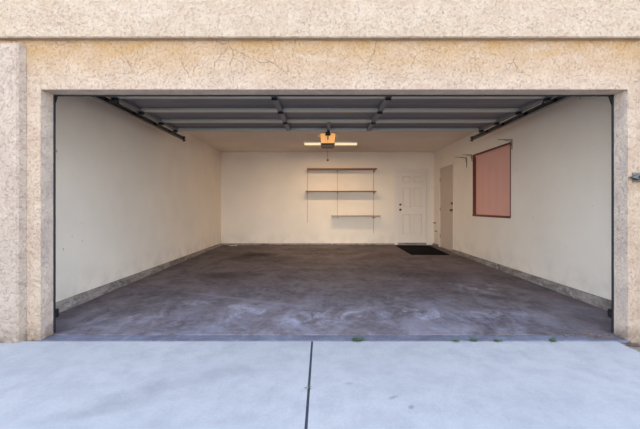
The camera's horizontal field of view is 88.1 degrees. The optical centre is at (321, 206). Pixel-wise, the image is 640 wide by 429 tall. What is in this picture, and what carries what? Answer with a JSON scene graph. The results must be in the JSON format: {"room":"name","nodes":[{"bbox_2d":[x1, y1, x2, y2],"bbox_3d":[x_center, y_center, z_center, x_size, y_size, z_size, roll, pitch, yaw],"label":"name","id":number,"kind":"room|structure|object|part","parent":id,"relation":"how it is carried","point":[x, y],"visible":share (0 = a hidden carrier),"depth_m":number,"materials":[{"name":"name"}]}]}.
{"room":"driveway","nodes":[
{"label":"driveway","id":0,"kind":"room"},
{"bbox_2d":[56,97,220,301],"bbox_3d":[-2.840,-0.176,6.045,0.140,2.662,6.330,0,0,0],"label":"wall","id":1,"kind":"structure","parent":0,"point":[133,196],"depth_m":4.60,"materials":[{"name":"beige paint"}]},
{"bbox_2d":[56,243,222,312],"bbox_3d":[-2.743,1.050,5.975,0.055,0.127,6.190,0,0,0],"label":"baseboard","id":2,"kind":"structure","parent":1,"relation":"attached to","point":[65,304],"depth_m":4.36,"materials":[{"name":"concrete"}]},
{"bbox_2d":[0,40,639,343],"bbox_3d":[0.100,-0.685,2.815,10.600,3.820,0.130,0,0,0],"label":"wall","id":3,"kind":"structure","parent":0,"point":[54,67],"depth_m":2.75,"materials":[{"name":"beige paint"}]},
{"bbox_2d":[0,43,26,342],"bbox_3d":[-3.026,-0.066,2.730,1.148,2.562,0.060,0,0,0],"label":"pilaster","id":4,"kind":"object","parent":3,"relation":"attached to","point":[13,56],"visible":0.88,"depth_m":2.70,"materials":[{"name":"paint"}]},
{"bbox_2d":[53,96,55,332],"bbox_3d":[-2.335,0.064,2.888,0.014,2.062,0.016,0,0,0],"label":"strip","id":5,"kind":"object","parent":3,"relation":"attached to","point":[54,97],"visible":1,"depth_m":2.88,"materials":[{"name":"black rubber"}]},
{"bbox_2d":[0,0,639,39],"bbox_3d":[0.100,-1.990,2.729,10.600,1.211,0.062,0,0,0],"label":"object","id":6,"kind":"structure","parent":3,"relation":"attached to","point":[19,19],"depth_m":2.70,"materials":[{"name":"paint"}]},
{"bbox_2d":[55,95,611,96],"bbox_3d":[0.101,-0.986,2.887,4.854,0.042,0.014,0,0,0],"label":"strip","id":7,"kind":"object","parent":3,"relation":"attached to","point":[55,95],"visible":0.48,"depth_m":2.88,"materials":[{"name":"black rubber"}]},
{"bbox_2d":[611,96,613,332],"bbox_3d":[2.537,0.064,2.888,0.014,2.062,0.016,0,0,0],"label":"strip","id":8,"kind":"object","parent":3,"relation":"attached to","point":[612,97],"visible":1,"depth_m":2.88,"materials":[{"name":"black rubber"}]},
{"bbox_2d":[629,173,639,181],"bbox_3d":[2.598,-0.243,2.717,0.125,0.084,0.064,0,0,0],"label":"gate latch","id":9,"kind":"object","parent":3,"relation":"attached to","point":[635,177],"visible":1,"depth_m":2.73,"materials":[{"name":"grey metal"}]},
{"bbox_2d":[221,152,433,244],"bbox_3d":[0.150,-0.176,9.140,5.840,2.662,0.140,0,0,0],"label":"wall","id":10,"kind":"structure","parent":0,"point":[264,194],"depth_m":9.07,"materials":[{"name":"beige paint"}]},
{"bbox_2d":[307,170,307,222],"bbox_3d":[-0.397,-0.314,8.957,0.012,1.477,0.224,0,0,0],"label":"shelf standard","id":11,"kind":"object","parent":10,"relation":"attached to","point":[307,170],"visible":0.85,"depth_m":9.07,"materials":[{"name":"metal"}]},
{"bbox_2d":[307,168,376,169],"bbox_3d":[0.534,-1.021,8.932,1.863,0.034,0.250,0,0,0],"label":"wall shelf","id":12,"kind":"object","parent":11,"relation":"on","point":[307,168],"visible":1,"depth_m":8.84,"materials":[{"name":"brown wood"}]},
{"bbox_2d":[223,243,394,244],"bbox_3d":[-0.366,1.022,9.060,4.703,0.055,0.020,0,0,0],"label":"baseboard","id":13,"kind":"structure","parent":10,"relation":"attached to","point":[223,243],"depth_m":9.05,"materials":[{"name":"concrete"}]},
{"bbox_2d":[337,170,337,218],"bbox_3d":[0.422,-0.371,8.957,0.012,1.384,0.224,0,0,0],"label":"shelf standard","id":14,"kind":"object","parent":10,"relation":"attached to","point":[337,170],"visible":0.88,"depth_m":9.07,"materials":[{"name":"metal"}]},
{"bbox_2d":[306,191,376,191],"bbox_3d":[0.507,-0.420,8.932,1.891,0.022,0.250,0,0,0],"label":"wall shelf","id":15,"kind":"object","parent":14,"relation":"on","point":[306,191],"visible":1,"depth_m":8.81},
{"bbox_2d":[373,170,374,233],"bbox_3d":[1.409,-0.169,8.957,0.012,1.789,0.224,0,0,0],"label":"shelf standard","id":16,"kind":"object","parent":10,"relation":"attached to","point":[373,170],"visible":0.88,"depth_m":9.07,"materials":[{"name":"white metal"}]},
{"bbox_2d":[331,215,380,215],"bbox_3d":[0.904,0.237,8.932,1.315,0.022,0.250,0,0,0],"label":"wall shelf","id":17,"kind":"object","parent":16,"relation":"on","point":[331,215],"visible":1,"depth_m":8.81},
{"bbox_2d":[395,169,428,244],"bbox_3d":[2.465,0.002,9.106,0.950,2.085,0.168,0,0,0],"label":"door","id":18,"kind":"structure","parent":10,"relation":"in","point":[411,185],"depth_m":9.08,"materials":[{"name":"wood"}]},
{"bbox_3d":[2.469,1.014,9.105,0.772,0.061,0.130,0,0,0],"label":"sill","id":19,"kind":"part","parent":18,"relation":"part of","materials":[{"name":"concrete"}]},
{"bbox_2d":[185,132,473,151],"bbox_3d":[0.150,-1.567,6.045,6.120,0.120,6.330,0,0,0],"label":"ceiling","id":20,"kind":"structure","parent":0,"point":[220,141],"depth_m":7.50,"materials":[{"name":"paint"}]},
{"bbox_2d":[53,95,185,140],"bbox_3d":[-2.426,-0.206,4.340,0.092,2.599,2.919,0,0,0],"label":"door track","id":21,"kind":"object","parent":20,"relation":"attached to","point":[116,105],"visible":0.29,"depth_m":4.32,"materials":[{"name":"metal"}]},
{"bbox_2d":[104,97,557,133],"bbox_3d":[0.100,-1.212,4.191,4.998,0.110,2.152,0,0,0],"label":"garage door","id":22,"kind":"structure","parent":21,"relation":"attached to","point":[179,114],"depth_m":4.35,"materials":[{"name":"metal"}]},
{"bbox_3d":[0.100,-1.230,5.244,4.870,0.027,0.046,0,0,0],"label":"rail","id":23,"kind":"part","parent":22,"relation":"part of","materials":[{"name":"grey metal"}]},
{"bbox_3d":[0.100,-1.230,4.764,4.870,0.027,0.046,0,0,0],"label":"rail","id":24,"kind":"part","parent":22,"relation":"part of","materials":[{"name":"grey metal"}]},
{"bbox_3d":[0.100,-1.253,5.004,4.870,0.016,0.526,0,0,0],"label":"door","id":25,"kind":"part","parent":22,"relation":"part of","materials":[{"name":"metal"}]},
{"bbox_3d":[0.100,-1.230,4.712,4.870,0.027,0.046,0,0,0],"label":"rail","id":26,"kind":"part","parent":22,"relation":"part of","materials":[{"name":"grey metal"}]},
{"bbox_3d":[0.100,-1.253,4.471,4.870,0.016,0.527,0,0,0],"label":"door","id":27,"kind":"part","parent":22,"relation":"part of","materials":[{"name":"metal"}]},
{"bbox_3d":[0.100,-1.230,4.231,4.870,0.027,0.046,0,0,0],"label":"rail","id":28,"kind":"part","parent":22,"relation":"part of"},
{"bbox_3d":[0.100,-1.230,4.179,4.870,0.027,0.046,0,0,0],"label":"rail","id":29,"kind":"part","parent":22,"relation":"part of","materials":[{"name":"grey metal"}]},
{"bbox_3d":[0.100,-1.253,3.938,4.870,0.016,0.527,0,0,0],"label":"door","id":30,"kind":"part","parent":22,"relation":"part of","materials":[{"name":"metal"}]},
{"bbox_3d":[0.100,-1.230,3.698,4.870,0.027,0.046,0,0,0],"label":"rail","id":31,"kind":"part","parent":22,"relation":"part of","materials":[{"name":"grey metal"}]},
{"bbox_2d":[304,141,320,145],"bbox_3d":[-0.219,-1.462,7.404,0.370,0.087,0.466,0,0,0],"label":"ceiling light","id":32,"kind":"object","parent":20,"relation":"attached to","point":[305,142],"depth_m":7.55,"materials":[{"name":"white plastic"}]},
{"bbox_2d":[318,132,337,148],"bbox_3d":[0.108,-1.321,4.682,0.360,0.371,3.596,0,0,0],"label":"garage door opener","id":33,"kind":"object","parent":20,"relation":"hanging from","point":[327,141],"visible":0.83,"depth_m":6.05,"materials":[{"name":"brown plastic"}]},
{"bbox_3d":[0.108,-1.152,6.085,0.238,0.034,0.089,0,0,0],"label":"panel","id":34,"kind":"part","parent":33,"relation":"part of","materials":[{"name":"black plastic"}]},
{"bbox_2d":[320,133,335,142],"bbox_3d":[0.108,-1.258,6.087,0.281,0.177,0.083,0,0,0],"label":"lamp","id":35,"kind":"object","parent":33,"relation":"on","point":[324,137],"depth_m":6.05,"materials":[{"name":"brown plastic"}]},
{"bbox_2d":[335,141,356,145],"bbox_3d":[0.544,-1.462,7.404,0.504,0.087,0.466,0,0,0],"label":"ceiling light","id":36,"kind":"object","parent":20,"relation":"attached to","point":[336,143],"depth_m":7.55,"materials":[{"name":"white plastic"}]},
{"bbox_2d":[469,95,613,140],"bbox_3d":[2.630,-0.206,4.340,0.092,2.599,2.919,0,0,0],"label":"door track","id":37,"kind":"object","parent":20,"relation":"attached to","point":[543,105],"visible":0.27,"depth_m":4.31,"materials":[{"name":"metal"}]},
{"bbox_2d":[607,309,610,317],"bbox_3d":[2.615,0.963,2.986,0.037,0.075,0.067,0,0,0],"label":"sensor","id":38,"kind":"object","parent":37,"relation":"attached to","point":[608,310],"visible":0.61,"depth_m":3.00,"materials":[{"name":"black plastic"}]},
{"bbox_2d":[52,245,614,334],"bbox_3d":[0.150,1.131,6.037,5.840,0.185,6.345,0,0,0],"label":"floor","id":39,"kind":"structure","parent":0,"point":[223,289],"depth_m":3.83,"materials":[{"name":"concrete"}]},
{"bbox_2d":[38,335,630,343],"bbox_3d":[0.101,1.161,2.802,4.918,0.108,0.120,0,0,0],"label":"threshold","id":40,"kind":"object","parent":39,"relation":"attached to","point":[311,338],"visible":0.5,"depth_m":2.79,"materials":[{"name":"concrete"}]},
{"bbox_2d":[495,332,623,340],"bbox_3d":[2.007,1.094,2.800,1.053,0.022,0.155,0,0,0],"label":"leaf litter","id":41,"kind":"object","parent":40,"relation":"on","point":[597,335],"visible":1,"depth_m":2.81,"materials":[{"name":"plant"}]},
{"bbox_2d":[396,245,448,254],"bbox_3d":[2.422,1.044,8.095,0.895,0.027,1.670,0,0,0],"label":"door mat","id":42,"kind":"object","parent":39,"relation":"on","point":[411,249],"visible":1,"depth_m":7.92,"materials":[{"name":"black rubber"}]},
{"bbox_2d":[434,97,610,299],"bbox_3d":[3.140,-0.176,6.045,0.140,2.662,6.330,0,0,0],"label":"wall","id":43,"kind":"structure","parent":0,"point":[558,229],"depth_m":4.43,"materials":[{"name":"beige paint"}]},
{"bbox_2d":[439,161,453,250],"bbox_3d":[3.111,-0.001,8.194,0.158,2.119,0.971,0,0,0],"label":"door","id":44,"kind":"structure","parent":43,"relation":"in","point":[446,173],"depth_m":8.22,"materials":[{"name":"white wood"}]},
{"bbox_2d":[472,142,510,217],"bbox_3d":[3.107,-0.438,6.055,0.118,1.243,1.348,0,0,0],"label":"window","id":45,"kind":"structure","parent":43,"relation":"in","point":[491,167],"depth_m":6.02,"materials":[{"name":"red paint"}]},
{"bbox_3d":[3.096,0.168,6.055,0.097,0.033,1.316,0,0,0],"label":"sill","id":46,"kind":"part","parent":45,"relation":"part of","materials":[{"name":"red paint"}]},
{"bbox_2d":[452,250,610,309],"bbox_3d":[3.043,1.050,5.290,0.055,0.127,4.820,0,0,0],"label":"baseboard","id":47,"kind":"structure","parent":43,"relation":"attached to","point":[603,303],"depth_m":4.37,"materials":[{"name":"concrete"}]},
{"label":"outside","id":48,"kind":"structure","parent":0,"visible":0},
{"bbox_2d":[0,341,310,428],"bbox_3d":[-3.545,1.293,-5.634,6.910,0.368,16.732,0,0,0],"label":"driveway","id":49,"kind":"structure","parent":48,"point":[44,384],"depth_m":2.10,"materials":[{"name":"concrete"}]},
{"bbox_2d":[304,342,312,428],"bbox_3d":[-0.082,1.296,-5.634,0.016,0.362,16.732,0,0,0],"label":"joint","id":50,"kind":"object","parent":49,"relation":"on","point":[310,364],"visible":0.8,"depth_m":2.02,"materials":[{"name":"grey concrete"}]},
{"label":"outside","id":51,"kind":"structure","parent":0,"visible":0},
{"bbox_2d":[308,341,639,428],"bbox_3d":[1.178,1.293,-5.634,2.504,0.368,16.732,0,0,0],"label":"driveway","id":52,"kind":"structure","parent":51,"point":[354,384],"depth_m":2.06,"materials":[{"name":"concrete"}]},
{"bbox_2d":[352,336,364,340],"bbox_3d":[0.304,1.088,2.725,0.137,0.042,0.077,0,0,0],"label":"weed","id":53,"kind":"object","parent":52,"relation":"on","point":[353,338],"visible":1,"depth_m":2.73,"materials":[{"name":"green plant"}]},
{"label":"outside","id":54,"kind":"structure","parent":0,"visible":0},
{"bbox_2d":[623,344,639,351],"bbox_3d":[5.715,1.316,-5.626,6.570,0.362,16.748,0,0,0],"label":"ground","id":55,"kind":"structure","parent":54,"point":[637,348],"depth_m":2.68,"materials":[{"name":"concrete"}]},
{"bbox_2d":[625,342,639,345],"bbox_3d":[2.575,1.124,2.687,0.215,0.023,0.112,0,0,25],"label":"leaf litter","id":56,"kind":"object","parent":55,"relation":"on","point":[630,343],"visible":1,"depth_m":2.71,"materials":[{"name":"brown plant"}]}
]}

